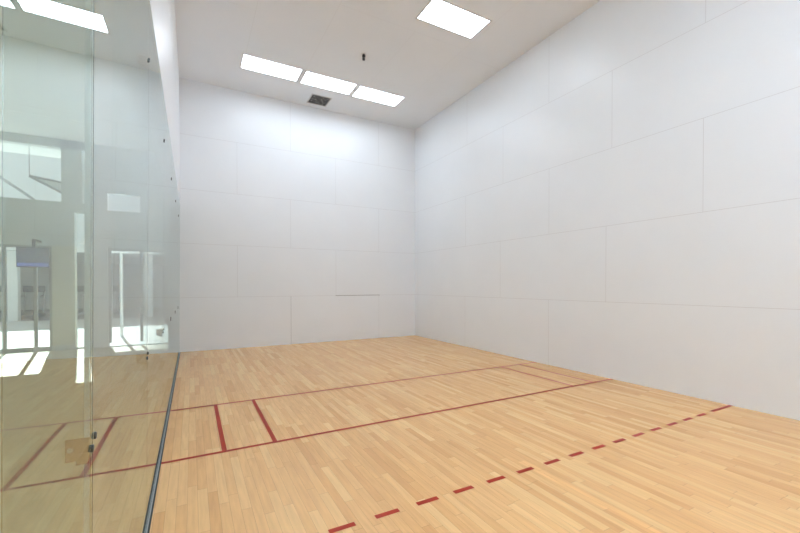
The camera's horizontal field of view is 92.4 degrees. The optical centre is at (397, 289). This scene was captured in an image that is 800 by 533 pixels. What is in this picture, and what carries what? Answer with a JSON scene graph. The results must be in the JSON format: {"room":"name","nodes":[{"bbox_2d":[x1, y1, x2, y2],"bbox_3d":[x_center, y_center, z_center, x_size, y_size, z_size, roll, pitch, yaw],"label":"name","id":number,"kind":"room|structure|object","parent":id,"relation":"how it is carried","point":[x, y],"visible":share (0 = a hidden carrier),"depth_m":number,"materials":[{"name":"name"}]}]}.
{"room":"sports hall","nodes":[
{"label":"sports hall","id":0,"kind":"room"},
{"bbox_2d":[150,0,179,201],"bbox_3d":[-2.067,-3.308,3.113,0.223,2.995,12.192,0,1,-28],"label":"wall","id":1,"kind":"structure","parent":0,"point":[163,11],"depth_m":4.77,"materials":[{"name":"white paint"}]},
{"bbox_2d":[0,0,93,532],"bbox_3d":[-0.634,-0.155,0.669,0.016,3.259,0.852,0,0,-28],"label":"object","id":2,"kind":"structure","parent":1,"relation":"in","point":[47,46],"depth_m":0.71,"materials":[{"name":"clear glass"}]},
{"bbox_2d":[92,0,148,532],"bbox_3d":[-1.184,-0.165,1.696,0.016,3.259,1.472,0,0,-28],"label":"window","id":3,"kind":"structure","parent":1,"relation":"in","point":[121,27],"depth_m":1.45,"materials":[{"name":"clear glass"}]},
{"bbox_2d":[147,0,163,522],"bbox_3d":[-1.880,-0.178,2.996,0.016,3.259,1.472,0,0,-28],"label":"window","id":4,"kind":"structure","parent":1,"relation":"in","point":[156,95],"depth_m":2.79,"materials":[{"name":"clear glass"}]},
{"bbox_2d":[163,100,171,436],"bbox_3d":[-2.576,-0.191,4.297,0.016,3.259,1.472,0,0,-28],"label":"window","id":5,"kind":"structure","parent":1,"relation":"in","point":[167,145],"depth_m":4.15,"materials":[{"name":"clear glass"}]},
{"bbox_2d":[170,154,175,399],"bbox_3d":[-3.272,-0.204,5.597,0.016,3.259,1.472,0,0,-28],"label":"window","id":6,"kind":"structure","parent":1,"relation":"in","point":[173,175],"depth_m":5.48,"materials":[{"name":"clear glass"}]},
{"bbox_2d":[175,181,178,372],"bbox_3d":[-3.968,-0.217,6.898,0.016,3.259,1.472,0,0,-28],"label":"window","id":7,"kind":"structure","parent":1,"relation":"in","point":[177,195],"depth_m":6.78,"materials":[{"name":"clear glass"}]},
{"bbox_2d":[178,202,179,356],"bbox_3d":[-4.588,-0.229,8.055,0.016,3.259,1.146,0,0,-28],"label":"window","id":8,"kind":"structure","parent":1,"relation":"in","point":[179,202],"depth_m":7.95,"materials":[{"name":"clear glass"}]},
{"bbox_2d":[179,78,414,351],"bbox_3d":[-2.228,-1.699,10.071,6.546,6.360,0.200,0,1,-28],"label":"wall","id":9,"kind":"structure","parent":0,"point":[297,221],"depth_m":9.69,"materials":[{"name":"white paint"}]},
{"bbox_2d":[174,0,599,129],"bbox_3d":[0.699,-4.744,4.579,6.133,0.140,12.192,0,1,-28],"label":"ceiling","id":10,"kind":"structure","parent":0,"point":[433,67],"depth_m":7.39,"materials":[{"name":"white paint"}]},
{"bbox_2d":[239,53,303,81],"bbox_3d":[-2.678,-4.761,8.181,1.220,0.114,0.590,0,1,-28],"label":"ceiling light","id":11,"kind":"object","parent":10,"relation":"attached to","point":[248,62],"visible":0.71,"depth_m":8.20,"materials":[{"name":"white plastic"}]},
{"bbox_2d":[306,94,331,106],"bbox_3d":[-1.954,-4.720,9.578,0.500,0.008,0.500,0,1,-28],"label":"ceiling vent","id":12,"kind":"object","parent":10,"relation":"in","point":[315,99],"visible":1,"depth_m":9.58,"materials":[{"name":"grey metal"}]},
{"bbox_2d":[299,70,357,94],"bbox_3d":[-1.570,-4.769,8.791,1.220,0.114,0.590,0,1,-28],"label":"ceiling light","id":13,"kind":"object","parent":10,"relation":"attached to","point":[309,78],"visible":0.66,"depth_m":8.81,"materials":[{"name":"white plastic"}]},
{"bbox_2d":[351,85,405,106],"bbox_3d":[-0.464,-4.776,9.405,1.220,0.114,0.590,0,1,-28],"label":"ceiling light","id":14,"kind":"object","parent":10,"relation":"attached to","point":[362,92],"visible":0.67,"depth_m":9.42,"materials":[{"name":"white plastic"}]},
{"bbox_2d":[415,0,491,39],"bbox_3d":[0.985,-4.749,6.676,1.220,0.114,0.590,0,1,-28],"label":"ceiling light","id":15,"kind":"object","parent":10,"relation":"attached to","point":[442,14],"visible":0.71,"depth_m":6.67,"materials":[{"name":"white plastic"}]},
{"bbox_2d":[149,335,799,532],"bbox_3d":[0.717,1.485,4.651,6.104,0.102,12.192,0,1,-28],"label":"floor","id":16,"kind":"structure","parent":0,"point":[400,434],"depth_m":3.48,"materials":[{"name":"brown wood"}]},
{"bbox_2d":[146,352,179,532],"bbox_3d":[-1.992,1.502,3.201,0.042,0.103,12.192,0,1,-28],"label":"trim","id":17,"kind":"structure","parent":16,"relation":"on","point":[167,421],"depth_m":3.15,"materials":[{"name":"grey metal"}]},
{"bbox_2d":[415,0,799,420],"bbox_3d":[3.540,-1.661,6.017,0.200,6.360,12.392,0,1,-28],"label":"wall","id":18,"kind":"structure","parent":0,"point":[619,200],"depth_m":5.74,"materials":[{"name":"white paint"}]},
{"bbox_3d":[-5.055,1.515,2.360,6.148,0.100,14.000,0,1,-28],"label":"floor","id":19,"kind":"structure","parent":0,"visible":0},
{"bbox_3d":[-0.921,-0.156,0.999,0.175,3.258,0.015,0,0,-28],"label":"glass fin","id":20,"kind":"object","parent":19,"relation":"on","visible":0},
{"bbox_2d":[91,432,96,451],"bbox_3d":[-0.864,0.432,1.040,0.072,0.072,0.054,0,0,-28],"label":"bracket","id":21,"kind":"object","parent":20,"relation":"attached to","point":[95,433],"visible":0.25,"depth_m":1.04,"materials":[{"name":"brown metal"}]}
]}

